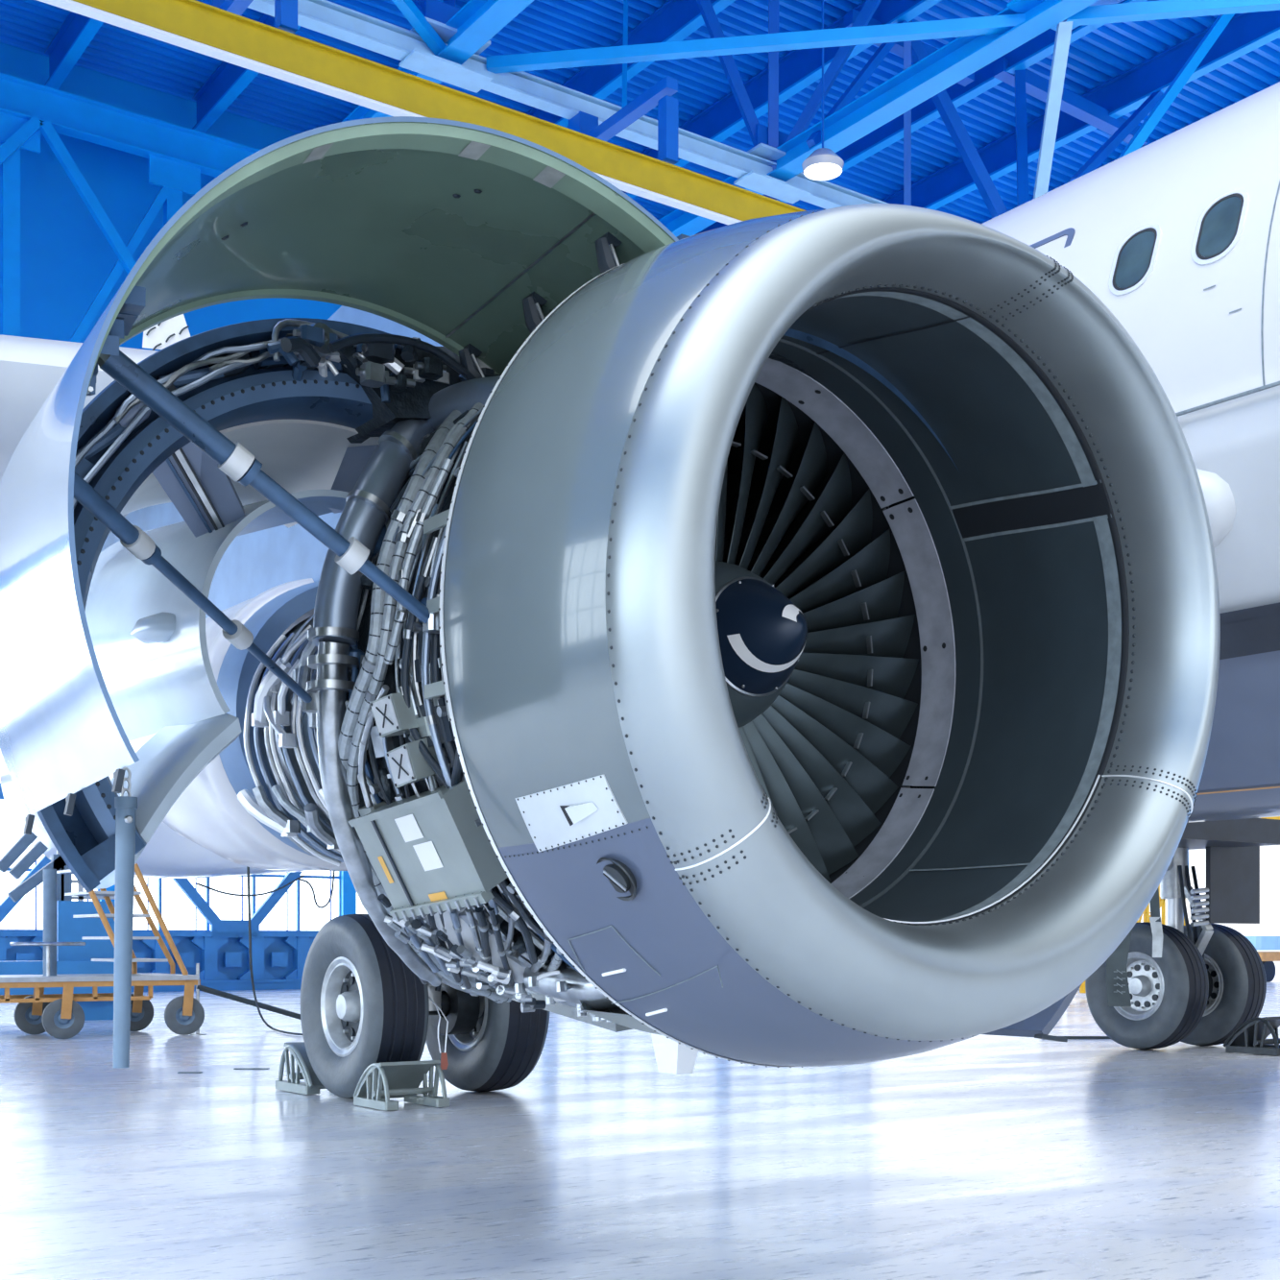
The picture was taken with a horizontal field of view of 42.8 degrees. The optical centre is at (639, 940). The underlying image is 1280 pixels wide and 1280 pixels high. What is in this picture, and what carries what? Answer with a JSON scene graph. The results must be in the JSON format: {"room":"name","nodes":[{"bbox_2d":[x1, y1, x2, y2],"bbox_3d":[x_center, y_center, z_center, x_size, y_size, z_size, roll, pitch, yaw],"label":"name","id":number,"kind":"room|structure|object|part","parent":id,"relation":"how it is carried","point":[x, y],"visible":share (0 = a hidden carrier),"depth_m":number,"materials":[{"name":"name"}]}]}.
{"room":"aircraft hangar","nodes":[
{"label":"aircraft hangar","id":0,"kind":"room"},
{"bbox_2d":[0,72,260,177],"bbox_3d":[2.176,-15.229,39.139,71.000,0.650,0.300,0,0,-35],"label":"beam","id":1,"kind":"structure","parent":0,"point":[70,114],"depth_m":30.58,"materials":[{"name":"blue metal"}]},
{"bbox_2d":[0,112,40,336],"bbox_3d":[-11.402,-11.015,29.558,1.000,8.029,0.230,0,0,-35],"label":"beam","id":2,"kind":"structure","parent":1,"relation":"attached to","point":[10,169],"depth_m":29.50,"materials":[{"name":"blue metal"}]},
{"bbox_2d":[0,115,136,274],"bbox_3d":[-10.615,-13.607,29.892,3.258,2.697,0.140,0,0,-35],"label":"beam","id":3,"kind":"structure","parent":1,"relation":"attached to","point":[33,125],"depth_m":29.98,"materials":[{"name":"blue metal"}]},
{"bbox_2d":[69,154,200,342],"bbox_3d":[-10.202,-11.015,30.414,4.071,8.029,0.230,0,0,-35],"label":"beam","id":4,"kind":"structure","parent":1,"relation":"attached to","point":[175,179],"depth_m":31.04,"materials":[{"name":"blue metal"}]},
{"bbox_2d":[0,42,341,350],"bbox_3d":[3.471,-11.900,41.629,80.000,11.400,0.850,0,0,-35],"label":"wall","id":5,"kind":"structure","parent":0,"point":[66,258],"depth_m":31.69,"materials":[{"name":"blue metal"}]},
{"bbox_2d":[0,782,99,961],"bbox_3d":[-12.469,-2.600,30.284,5.310,7.200,0.390,0,0,-35],"label":"door","id":6,"kind":"structure","parent":5,"relation":"in","point":[8,953],"depth_m":30.82,"materials":[{"name":"blue metal"}]},
{"bbox_2d":[99,870,340,991],"bbox_3d":[-8.317,-2.600,33.245,5.310,7.200,0.390,0,0,-35],"label":"door","id":7,"kind":"structure","parent":5,"relation":"in","point":[222,953],"depth_m":33.28,"materials":[{"name":"blue metal"}]},
{"bbox_2d":[196,874,304,896],"bbox_3d":[-7.901,-1.137,33.179,2.289,0.467,0.039,0,0,-35],"label":"cable","id":8,"kind":"object","parent":7,"relation":"attached to","point":[290,882],"visible":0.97,"depth_m":33.17,"materials":[{"name":"rubber"}]},
{"bbox_2d":[297,870,335,908],"bbox_3d":[-6.742,-1.097,34.006,0.843,0.830,0.039,0,0,-35],"label":"cable","id":9,"kind":"object","parent":7,"relation":"attached to","point":[301,880],"visible":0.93,"depth_m":34.05,"materials":[{"name":"rubber"}]},
{"bbox_2d":[340,870,356,916],"bbox_3d":[-4.165,-2.600,36.207,5.310,7.200,0.390,0,0,-35],"label":"door","id":10,"kind":"structure","parent":5,"relation":"in","point":[348,890],"depth_m":34.69,"materials":[{"name":"blue metal"}]},
{"bbox_2d":[247,0,887,209],"bbox_3d":[7.590,-13.000,31.549,71.000,0.330,0.260,0,0,-35],"label":"beam","id":11,"kind":"structure","parent":0,"point":[262,6],"depth_m":25.04,"materials":[{"name":"blue metal"}]},
{"bbox_2d":[202,0,297,33],"bbox_3d":[-5.058,-12.075,21.199,0.340,1.550,2.504,0,0,-35],"label":"beam","id":12,"kind":"structure","parent":11,"relation":"hanging from","point":[285,11],"depth_m":20.23,"materials":[{"name":"blue metal"}]},
{"bbox_2d":[411,0,424,16],"bbox_3d":[-3.390,-14.650,25.797,0.170,3.427,3.826,0,0,-17],"label":"beam","id":13,"kind":"structure","parent":11,"relation":"attached to","point":[420,4],"depth_m":25.90,"materials":[{"name":"blue metal"}]},
{"bbox_2d":[391,0,446,55],"bbox_3d":[-3.225,-13.200,23.288,0.153,0.549,1.686,0,0,27],"label":"beam","id":14,"kind":"structure","parent":11,"relation":"attached to","point":[409,10],"depth_m":23.40,"materials":[{"name":"blue metal"}]},
{"bbox_2d":[341,0,533,121],"bbox_3d":[-1.419,-13.100,22.019,0.400,0.370,25.500,0,0,-35],"label":"cross beam","id":15,"kind":"structure","parent":11,"relation":"attached to","point":[477,21],"depth_m":23.32,"materials":[{"name":"blue metal"}]},
{"bbox_2d":[398,0,493,93],"bbox_3d":[-2.847,-13.277,24.022,1.300,0.995,0.700,0,0,-35],"label":"beam","id":16,"kind":"structure","parent":11,"relation":"attached to","point":[437,13],"depth_m":23.92,"materials":[{"name":"blue metal"}]},
{"bbox_2d":[265,0,871,205],"bbox_3d":[7.579,-13.000,31.566,71.000,0.200,0.200,0,0,-35],"label":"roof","id":17,"kind":"structure","parent":11,"relation":"attached to","point":[305,7],"depth_m":25.14,"materials":[{"name":"blue metal"}]},
{"bbox_2d":[443,0,455,6],"bbox_3d":[-3.009,-14.650,25.729,0.170,3.422,3.547,0,0,-5],"label":"beam","id":18,"kind":"structure","parent":17,"relation":"attached to","point":[448,2],"depth_m":25.81,"materials":[{"name":"blue metal"}]},
{"bbox_2d":[568,75,678,165],"bbox_3d":[-0.259,-12.075,24.622,0.340,1.550,2.504,0,0,-35],"label":"beam","id":19,"kind":"structure","parent":11,"relation":"hanging from","point":[660,93],"depth_m":23.84,"materials":[{"name":"blue metal"}]},
{"bbox_2d":[622,0,627,107],"bbox_3d":[-0.243,-14.650,26.704,0.076,3.340,2.078,0,0,0],"label":"beam","id":20,"kind":"structure","parent":11,"relation":"attached to","point":[625,2],"depth_m":26.67,"materials":[{"name":"blue metal"}]},
{"bbox_2d":[696,0,769,166],"bbox_3d":[1.580,-14.650,27.651,1.525,3.365,0.170,0,0,-7],"label":"beam","id":21,"kind":"structure","parent":11,"relation":"attached to","point":[728,63],"depth_m":27.58,"materials":[{"name":"blue metal"}]},
{"bbox_2d":[733,123,811,203],"bbox_3d":[2.259,-13.277,27.729,1.300,0.995,0.700,0,0,-35],"label":"beam","id":22,"kind":"structure","parent":11,"relation":"attached to","point":[757,181],"depth_m":27.58,"materials":[{"name":"blue metal"}]},
{"bbox_2d":[768,0,778,169],"bbox_3d":[2.255,-14.650,27.582,0.170,3.315,0.463,0,0,2],"label":"beam","id":23,"kind":"structure","parent":11,"relation":"attached to","point":[773,5],"depth_m":27.51,"materials":[{"name":"blue metal"}]},
{"bbox_2d":[784,0,881,143],"bbox_3d":[3.240,-14.650,27.582,2.129,3.388,0.170,0,0,9],"label":"beam","id":24,"kind":"structure","parent":11,"relation":"attached to","point":[870,7],"depth_m":27.51,"materials":[{"name":"blue metal"}]},
{"bbox_2d":[658,0,1098,237],"bbox_3d":[3.718,-13.100,25.683,0.400,0.370,25.500,0,0,-35],"label":"cross beam","id":25,"kind":"structure","parent":11,"relation":"attached to","point":[961,57],"depth_m":25.07,"materials":[{"name":"blue metal"}]},
{"bbox_2d":[486,13,1025,72],"bbox_3d":[1.723,-13.100,23.833,8.085,0.170,0.170,0,0,8],"label":"beam","id":26,"kind":"structure","parent":25,"relation":"attached to","point":[994,24],"depth_m":23.78,"materials":[{"name":"blue metal"}]},
{"bbox_2d":[1032,19,1072,199],"bbox_3d":[6.166,-12.200,24.581,0.187,1.768,3.318,0,0,6],"label":"beam","id":27,"kind":"structure","parent":25,"relation":"attached to","point":[1063,34],"depth_m":24.13,"materials":[{"name":"blue metal"}]},
{"bbox_2d":[1007,0,1123,31],"bbox_3d":[5.993,-13.220,22.973,1.200,0.050,1.100,0,0,-35],"label":"beam","id":28,"kind":"structure","parent":25,"relation":"attached to","point":[1018,6],"depth_m":22.99,"materials":[{"name":"blue metal"}]},
{"bbox_2d":[1065,0,1279,25],"bbox_3d":[8.002,-13.050,22.780,4.041,0.270,0.170,0,0,5],"label":"beam","id":29,"kind":"structure","parent":25,"relation":"attached to","point":[1163,9],"depth_m":22.79,"materials":[{"name":"blue metal"}]},
{"bbox_2d":[0,965,1279,1279],"bbox_3d":[13.265,1.100,19.288,110.000,0.200,64.000,0,0,-35],"label":"floor","id":30,"kind":"structure","parent":0,"point":[981,1156],"depth_m":7.31,"materials":[{"name":"grey concrete"}]},
{"bbox_2d":[0,831,114,1020],"bbox_3d":[-7.324,-0.193,20.571,1.629,2.386,0.700,0,0,-35],"label":"work platform","id":31,"kind":"object","parent":30,"relation":"on","point":[70,959],"visible":0.38,"depth_m":20.42,"materials":[{"name":"blue metal"}]},
{"bbox_3d":[-7.574,-0.462,20.392,0.906,1.846,0.100,0,0,-35],"label":"arm","id":32,"kind":"part","parent":31,"relation":"part of"},
{"bbox_3d":[-7.001,-0.396,20.801,0.836,1.781,0.040,0,0,-35],"label":"handrail","id":33,"kind":"part","parent":31,"relation":"part of","materials":[{"name":"blue metal"}]},
{"bbox_2d":[0,863,300,1038],"bbox_3d":[-5.712,0.092,17.441,4.133,1.815,1.360,0,0,-35],"label":"cart","id":34,"kind":"object","parent":30,"relation":"on","point":[60,1016],"visible":0.91,"depth_m":17.14,"materials":[{"name":"metal"}]},
{"bbox_3d":[-6.231,0.513,17.108,2.901,0.210,1.280,0,0,-35],"label":"frame","id":35,"kind":"part","parent":34,"relation":"part of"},
{"bbox_3d":[-5.554,-0.156,16.854,0.491,1.189,0.060,0,0,-35],"label":"ladder rail","id":36,"kind":"part","parent":34,"relation":"part of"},
{"bbox_3d":[-5.771,-0.180,17.927,0.500,1.236,0.060,0,0,-35],"label":"ladder rail","id":37,"kind":"part","parent":34,"relation":"part of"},
{"bbox_3d":[-5.466,-0.184,18.145,0.618,1.246,0.060,0,0,-35],"label":"ladder rail","id":38,"kind":"part","parent":34,"relation":"part of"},
{"bbox_3d":[-5.057,-0.188,17.208,0.602,1.253,0.060,0,0,-35],"label":"ladder rail","id":39,"kind":"part","parent":34,"relation":"part of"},
{"bbox_2d":[177,1071,202,1073],"bbox_3d":[-3.406,0.996,12.359,0.174,0.006,0.050,0,0,0],"label":"floor slot cover","id":40,"kind":"object","parent":30,"relation":"on","point":[179,1072],"visible":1,"depth_m":12.36,"materials":[{"name":"grey metal"}]},
{"bbox_2d":[233,1067,269,1069],"bbox_3d":[-3.029,0.996,12.731,0.270,0.006,0.050,0,0,0],"label":"floor slot cover","id":41,"kind":"object","parent":30,"relation":"on","point":[234,1068],"visible":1,"depth_m":12.73,"materials":[{"name":"grey metal"}]},
{"bbox_2d":[246,866,302,1035],"bbox_3d":[-3.539,-0.551,16.672,0.766,3.086,3.518,0,0,-10],"label":"air hose","id":42,"kind":"object","parent":30,"relation":"on","point":[248,868],"visible":0.6,"depth_m":15.20,"materials":[{"name":"black rubber"}]},
{"bbox_2d":[275,1041,326,1094],"bbox_3d":[-2.095,0.836,10.893,0.494,0.316,0.542,0,0,-35],"label":"chock","id":43,"kind":"object","parent":30,"relation":"on","point":[312,1085],"visible":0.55,"depth_m":10.74,"materials":[{"name":"grey metal"}]},
{"bbox_3d":[-2.271,0.818,10.764,0.032,0.269,0.534,0,0,-35],"label":"frame","id":44,"kind":"part","parent":43,"relation":"part of","materials":[{"name":"grey metal"}]},
{"bbox_3d":[-2.265,0.966,10.794,0.104,0.058,0.506,0,0,-35],"label":"rail","id":45,"kind":"part","parent":43,"relation":"part of","materials":[{"name":"grey metal"}]},
{"bbox_2d":[353,1060,449,1110],"bbox_3d":[-1.453,0.858,9.890,0.430,0.275,0.471,0,0,-35],"label":"chock","id":46,"kind":"object","parent":30,"relation":"on","point":[378,1083],"visible":0.99,"depth_m":9.86,"materials":[{"name":"grey metal"}]},
{"bbox_3d":[-1.610,0.842,9.782,0.028,0.234,0.464,0,0,-35],"label":"frame","id":47,"kind":"part","parent":46,"relation":"part of","materials":[{"name":"grey metal"}]},
{"bbox_3d":[-1.583,0.970,9.779,0.090,0.050,0.440,0,0,-35],"label":"rail","id":48,"kind":"part","parent":46,"relation":"part of","materials":[{"name":"grey metal"}]},
{"bbox_3d":[-1.470,0.845,9.914,0.400,0.250,0.350,0,0,-35],"label":"curved plate","id":49,"kind":"part","parent":46,"relation":"part of","materials":[{"name":"grey metal"}]},
{"bbox_3d":[-1.306,0.970,9.976,0.090,0.050,0.440,0,0,-35],"label":"rail","id":50,"kind":"part","parent":46,"relation":"part of","materials":[{"name":"grey metal"}]},
{"bbox_3d":[-1.300,0.842,10.003,0.028,0.234,0.464,0,0,-35],"label":"frame","id":51,"kind":"part","parent":46,"relation":"part of","materials":[{"name":"grey metal"}]},
{"bbox_2d":[0,81,1279,1098],"bbox_3d":[-1.626,-1.925,7.438,21.991,5.821,42.000,0,0,-35],"label":"airplane","id":52,"kind":"object","parent":30,"relation":"on","point":[817,638],"visible":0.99,"depth_m":4.62,"materials":[{"name":"white paint"}]},
{"bbox_3d":[-1.118,-0.865,4.186,0.059,0.393,1.232,0,0,16],"label":"hold open rod","id":53,"kind":"part","parent":52,"relation":"part of","materials":[{"name":"blue metal"}]},
{"bbox_3d":[-1.179,-1.005,4.876,1.471,1.743,0.240,0,0,-35],"label":"reverser frame","id":54,"kind":"part","parent":52,"relation":"part of","materials":[{"name":"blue metal"}]},
{"bbox_3d":[-0.884,-1.089,3.997,0.911,0.568,0.082,0,0,-35],"label":"hold open rod","id":55,"kind":"part","parent":52,"relation":"part of","materials":[{"name":"blue metal"}]},
{"bbox_3d":[-1.017,-1.642,4.755,1.434,0.533,0.045,0,0,-35],"label":"door edge frame","id":56,"kind":"part","parent":52,"relation":"part of","materials":[{"name":"grey metal"}]},
{"bbox_3d":[-0.558,-1.546,3.946,1.595,0.888,0.095,0,0,-35],"label":"door edge frame","id":57,"kind":"part","parent":52,"relation":"part of","materials":[{"name":"metal"}]},
{"bbox_2d":[428,995,448,1069],"bbox_3d":[-1.236,0.541,9.920,0.067,0.431,0.698,0,0,-14],"label":"ribbon","id":58,"kind":"object","parent":52,"relation":"hanging from","point":[444,1057],"visible":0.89,"depth_m":9.61,"materials":[{"name":"brown fabric"}]},
{"bbox_3d":[-0.444,-1.780,5.128,0.278,0.153,0.070,0,0,-35],"label":"hinge arm","id":59,"kind":"part","parent":52,"relation":"part of","materials":[{"name":"metal"}]},
{"bbox_3d":[-0.221,-1.797,4.808,0.286,0.185,0.070,0,0,-35],"label":"hinge arm","id":60,"kind":"part","parent":52,"relation":"part of","materials":[{"name":"metal"}]},
{"bbox_3d":[-0.162,-0.294,3.777,0.073,0.163,0.318,0,0,-44],"label":"scoop plate","id":61,"kind":"part","parent":52,"relation":"part of","materials":[{"name":"grey metal"}]},
{"bbox_3d":[0.002,-1.813,4.489,0.295,0.216,0.070,0,0,-35],"label":"hinge arm","id":62,"kind":"part","parent":52,"relation":"part of","materials":[{"name":"metal"}]},
{"bbox_2d":[596,857,636,900],"bbox_3d":[-0.054,-0.143,3.795,0.082,0.100,0.124,0,0,-35],"label":"latch","id":63,"kind":"object","parent":52,"relation":"attached to","point":[615,877],"depth_m":3.79,"materials":[{"name":"grey metal"}]},
{"bbox_3d":[0.255,-1.437,5.000,0.102,0.596,0.225,0,0,0],"label":"fan blade","id":64,"kind":"part","parent":52,"relation":"part of","materials":[{"name":"metal"}]},
{"bbox_3d":[0.316,-1.420,5.038,0.200,0.588,0.147,17,-10,-34],"label":"fan blade","id":65,"kind":"part","parent":52,"relation":"part of","materials":[{"name":"metal"}]},
{"bbox_3d":[0.331,-0.369,5.049,0.200,0.588,0.147,-19,11,-34],"label":"fan blade","id":66,"kind":"part","parent":52,"relation":"part of","materials":[{"name":"metal"}]},
{"bbox_3d":[0.389,-1.389,5.090,0.200,0.588,0.147,29,-16,-32],"label":"fan blade","id":67,"kind":"part","parent":52,"relation":"part of","materials":[{"name":"metal"}]},
{"bbox_3d":[0.403,-0.403,5.100,0.200,0.588,0.147,-31,17,-31],"label":"fan blade","id":68,"kind":"part","parent":52,"relation":"part of","materials":[{"name":"metal"}]},
{"bbox_3d":[0.456,-1.343,5.138,0.200,0.588,0.147,40,-22,-29],"label":"fan blade","id":69,"kind":"part","parent":52,"relation":"part of","materials":[{"name":"metal"}]},
{"bbox_3d":[0.469,-0.452,5.147,0.200,0.588,0.147,-42,23,-28],"label":"fan blade","id":70,"kind":"part","parent":52,"relation":"part of","materials":[{"name":"metal"}]},
{"bbox_3d":[0.516,-1.283,5.181,0.200,0.588,0.147,50,-26,-25],"label":"fan blade","id":71,"kind":"part","parent":52,"relation":"part of","materials":[{"name":"metal"}]},
{"bbox_3d":[0.527,-0.514,5.189,0.588,0.200,0.147,50,-26,-25],"label":"fan blade","id":72,"kind":"part","parent":52,"relation":"part of","materials":[{"name":"metal"}]},
{"bbox_3d":[0.567,-1.212,5.217,0.588,0.200,0.147,-42,23,-28],"label":"fan blade","id":73,"kind":"part","parent":52,"relation":"part of","materials":[{"name":"metal"}]},
{"bbox_3d":[0.576,-0.588,5.224,0.588,0.200,0.147,40,-22,-29],"label":"fan blade","id":74,"kind":"part","parent":52,"relation":"part of","materials":[{"name":"metal"}]},
{"bbox_3d":[0.607,-1.131,5.246,0.588,0.200,0.147,-31,17,-31],"label":"fan blade","id":75,"kind":"part","parent":52,"relation":"part of","materials":[{"name":"metal"}]},
{"bbox_3d":[0.613,-0.671,5.250,0.588,0.200,0.147,29,-16,-32],"label":"fan blade","id":76,"kind":"part","parent":52,"relation":"part of","materials":[{"name":"metal"}]},
{"bbox_3d":[0.638,-0.760,5.268,0.588,0.200,0.147,17,-10,-34],"label":"fan blade","id":77,"kind":"part","parent":52,"relation":"part of","materials":[{"name":"metal"}]},
{"bbox_3d":[0.634,-1.042,5.265,0.588,0.200,0.147,-19,11,-34],"label":"fan blade","id":78,"kind":"part","parent":52,"relation":"part of","materials":[{"name":"metal"}]},
{"bbox_3d":[0.650,-0.854,5.277,0.588,0.200,0.147,5,-3,-35],"label":"fan blade","id":79,"kind":"part","parent":52,"relation":"part of","materials":[{"name":"metal"}]},
{"bbox_3d":[0.649,-0.949,5.276,0.588,0.200,0.147,-7,4,-35],"label":"fan blade","id":80,"kind":"part","parent":52,"relation":"part of","materials":[{"name":"metal"}]},
{"bbox_3d":[0.927,-0.704,5.586,1.140,2.043,0.950,0,0,-35],"label":"cowl door","id":81,"kind":"part","parent":52,"relation":"part of","materials":[{"name":"grey paint"}]},
{"bbox_2d":[1105,929,1132,1006],"bbox_3d":[2.647,0.114,8.996,0.155,0.493,0.039,0,0,-8],"label":"streamer","id":82,"kind":"object","parent":52,"relation":"hanging from","point":[1116,971],"visible":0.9,"depth_m":9.00},
{"bbox_2d":[1149,888,1162,957],"bbox_3d":[2.968,-0.174,9.404,0.089,0.536,0.047,0,0,16],"label":"streamer","id":83,"kind":"object","parent":52,"relation":"hanging from","point":[1155,917],"visible":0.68,"depth_m":9.39},
{"bbox_3d":[5.542,-0.577,15.254,0.767,0.827,0.050,0,0,-35],"label":"gear door","id":84,"kind":"part","parent":52,"relation":"part of","materials":[{"name":"grey metal"}]},
{"bbox_3d":[2.806,-1.534,8.401,0.161,0.199,2.100,0,0,-35],"label":"bay panel","id":85,"kind":"part","parent":52,"relation":"part of","materials":[{"name":"grey metal"}]},
{"bbox_2d":[1079,980,1086,992],"bbox_3d":[7.135,0.520,28.145,2.412,0.960,0.760,0,0,-35],"label":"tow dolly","id":86,"kind":"object","parent":30,"relation":"on","point":[1082,986],"visible":0.02,"depth_m":28.14,"materials":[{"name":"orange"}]},
{"bbox_2d":[1060,1036,1110,1038],"bbox_3d":[4.470,0.990,16.663,0.735,0.040,0.037,0,0,0],"label":"cable","id":87,"kind":"object","parent":30,"relation":"on","point":[1068,1037],"visible":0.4,"depth_m":16.65,"materials":[{"name":"black rubber"}]},
{"bbox_2d":[1136,884,1185,925],"bbox_3d":[10.564,-0.859,35.173,2.537,3.717,1.080,0,0,-35],"label":"stairs","id":88,"kind":"structure","parent":30,"relation":"on","point":[1162,902],"depth_m":35.01,"materials":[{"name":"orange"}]},
{"bbox_3d":[10.274,-0.859,35.580,2.537,3.717,0.080,0,0,-35],"label":"frame","id":89,"kind":"part","parent":88,"relation":"part of","materials":[{"name":"orange"}]},
{"bbox_2d":[1222,1016,1279,1055],"bbox_3d":[5.576,0.829,14.534,0.516,0.330,0.565,0,0,-35],"label":"chock","id":90,"kind":"object","parent":30,"relation":"on","point":[1250,1039],"visible":1,"depth_m":14.44,"materials":[{"name":"grey metal"}]},
{"bbox_3d":[5.421,0.964,14.401,0.108,0.060,0.528,0,0,-35],"label":"rail","id":91,"kind":"part","parent":90,"relation":"part of","materials":[{"name":"grey metal"}]},
{"bbox_3d":[5.753,0.964,14.638,0.108,0.060,0.528,0,0,-35],"label":"rail","id":92,"kind":"part","parent":90,"relation":"part of","materials":[{"name":"grey metal"}]},
{"bbox_2d":[1245,936,1279,982],"bbox_3d":[15.619,0.436,40.609,2.200,1.122,1.020,0,0,-35],"label":"cart","id":93,"kind":"object","parent":30,"relation":"on","point":[1261,943],"depth_m":39.80,"materials":[{"name":"blue metal"}]},
{"bbox_2d":[0,0,1279,223],"bbox_3d":[9.439,-17.070,33.262,78.000,0.340,23.195,0,0,-35],"label":"ceiling","id":94,"kind":"structure","parent":0,"point":[1110,50],"depth_m":31.76,"materials":[{"name":"blue metal"}]},
{"bbox_2d":[44,11,103,89],"bbox_3d":[-4.891,-16.527,22.183,0.220,0.695,21.800,0,0,-35],"label":"joist","id":95,"kind":"object","parent":94,"relation":"attached to","point":[77,31],"visible":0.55,"depth_m":30.01,"materials":[{"name":"blue metal"}]},
{"bbox_2d":[192,13,301,132],"bbox_3d":[-2.546,-16.527,23.856,0.220,0.695,21.800,0,0,-35],"label":"joist","id":96,"kind":"object","parent":94,"relation":"attached to","point":[226,84],"visible":0.55,"depth_m":31.64,"materials":[{"name":"blue metal"}]},
{"bbox_2d":[525,0,735,127],"bbox_3d":[2.143,-16.527,27.201,0.220,0.695,21.800,0,0,-35],"label":"joist","id":97,"kind":"object","parent":94,"relation":"attached to","point":[675,20],"depth_m":30.11,"materials":[{"name":"blue metal"}]},
{"bbox_2d":[801,0,844,180],"bbox_3d":[2.901,-14.250,25.893,0.660,4.100,0.660,0,0,-35],"label":"hanging lamp","id":98,"kind":"object","parent":97,"relation":"hanging from","point":[823,164],"visible":0.98,"depth_m":25.82,"materials":[{"name":"white metal"}]},
{"bbox_3d":[2.901,-14.400,25.893,0.040,3.800,0.035,0,0,-21],"label":"suspension rod","id":99,"kind":"part","parent":98,"relation":"part of","materials":[{"name":"blue metal"}]},
{"bbox_3d":[2.901,-12.370,25.893,0.660,0.340,0.660,0,0,-35],"label":"lamp shade","id":100,"kind":"part","parent":98,"relation":"part of","materials":[{"name":"white paint"}]},
{"bbox_2d":[803,163,842,179],"bbox_3d":[2.901,-12.220,25.893,0.600,0.001,0.600,0,0,-35],"label":"diffuser","id":101,"kind":"object","parent":98,"relation":"attached to","point":[819,171],"depth_m":25.92,"materials":[{"name":"white plastic"}]},
{"bbox_2d":[622,0,941,198],"bbox_3d":[4.488,-16.527,28.873,0.220,0.695,21.800,0,0,-35],"label":"joist","id":102,"kind":"object","parent":94,"relation":"attached to","point":[798,69],"visible":0.26,"depth_m":31.21,"materials":[{"name":"blue metal"}]},
{"bbox_2d":[806,20,912,148],"bbox_3d":[3.762,-14.650,27.746,0.136,3.391,3.058,0,0,41],"label":"beam","id":103,"kind":"structure","parent":102,"relation":"attached to","point":[883,49],"depth_m":27.61,"materials":[{"name":"blue metal"}]},
{"bbox_2d":[903,20,911,205],"bbox_3d":[4.844,-14.650,29.569,0.128,3.351,1.545,0,0,9],"label":"beam","id":104,"kind":"structure","parent":102,"relation":"attached to","point":[906,44],"depth_m":29.59,"materials":[{"name":"blue metal"}]},
{"bbox_2d":[843,8,974,86],"bbox_3d":[4.910,-16.200,29.638,2.931,0.454,0.255,0,0,-32],"label":"beam","id":105,"kind":"structure","parent":102,"relation":"attached to","point":[850,17],"depth_m":29.38,"materials":[{"name":"blue metal"}]},
{"bbox_2d":[911,40,1007,217],"bbox_3d":[5.809,-14.650,29.672,2.072,3.402,0.204,0,0,-12],"label":"beam","id":106,"kind":"structure","parent":105,"relation":"attached to","point":[942,101],"depth_m":29.62,"materials":[{"name":"blue metal"}]},
{"bbox_2d":[696,0,1147,234],"bbox_3d":[6.832,-16.527,30.545,0.220,0.695,21.800,0,0,-35],"label":"joist","id":107,"kind":"object","parent":94,"relation":"attached to","point":[1040,47],"visible":0.31,"depth_m":31.49,"materials":[{"name":"blue metal"}]},
{"bbox_2d":[1014,69,1028,206],"bbox_3d":[7.005,-14.650,29.959,0.187,3.354,1.176,0,0,9],"label":"beam","id":108,"kind":"structure","parent":107,"relation":"attached to","point":[1020,75],"depth_m":29.89,"materials":[{"name":"blue metal"}]},
{"bbox_2d":[992,57,1147,144],"bbox_3d":[8.392,-16.200,31.614,4.136,0.455,0.255,0,0,-34],"label":"beam","id":109,"kind":"structure","parent":107,"relation":"attached to","point":[1073,104],"depth_m":31.48,"materials":[{"name":"blue metal"}]},
{"bbox_2d":[1117,13,1234,158],"bbox_3d":[9.195,-14.650,27.937,2.621,3.402,0.170,0,0,-23],"label":"beam","id":110,"kind":"structure","parent":107,"relation":"attached to","point":[1190,66],"depth_m":27.86,"materials":[{"name":"blue metal"}]},
{"bbox_2d":[881,10,1279,210],"bbox_3d":[9.177,-16.527,32.218,0.220,0.695,21.800,0,0,-35],"label":"joist","id":111,"kind":"object","parent":94,"relation":"attached to","point":[1244,33],"visible":0.44,"depth_m":31.94,"materials":[{"name":"blue metal"}]},
{"bbox_2d":[1070,90,1163,181],"bbox_3d":[8.736,-14.650,29.643,0.153,3.420,4.292,0,0,37],"label":"beam","id":112,"kind":"structure","parent":111,"relation":"attached to","point":[1147,107],"depth_m":29.44,"materials":[{"name":"blue metal"}]},
{"bbox_3d":[7.225,-12.075,29.960,0.340,1.550,2.504,0,0,-35],"label":"beam","id":113,"kind":"structure","parent":0,"visible":0},
{"bbox_2d":[37,0,804,224],"bbox_3d":[8.887,-10.977,29.731,71.000,0.535,0.150,0,0,-35],"label":"beam","id":114,"kind":"structure","parent":113,"relation":"hanging from","point":[193,25],"depth_m":21.04,"materials":[{"name":"yellow"}]}
]}

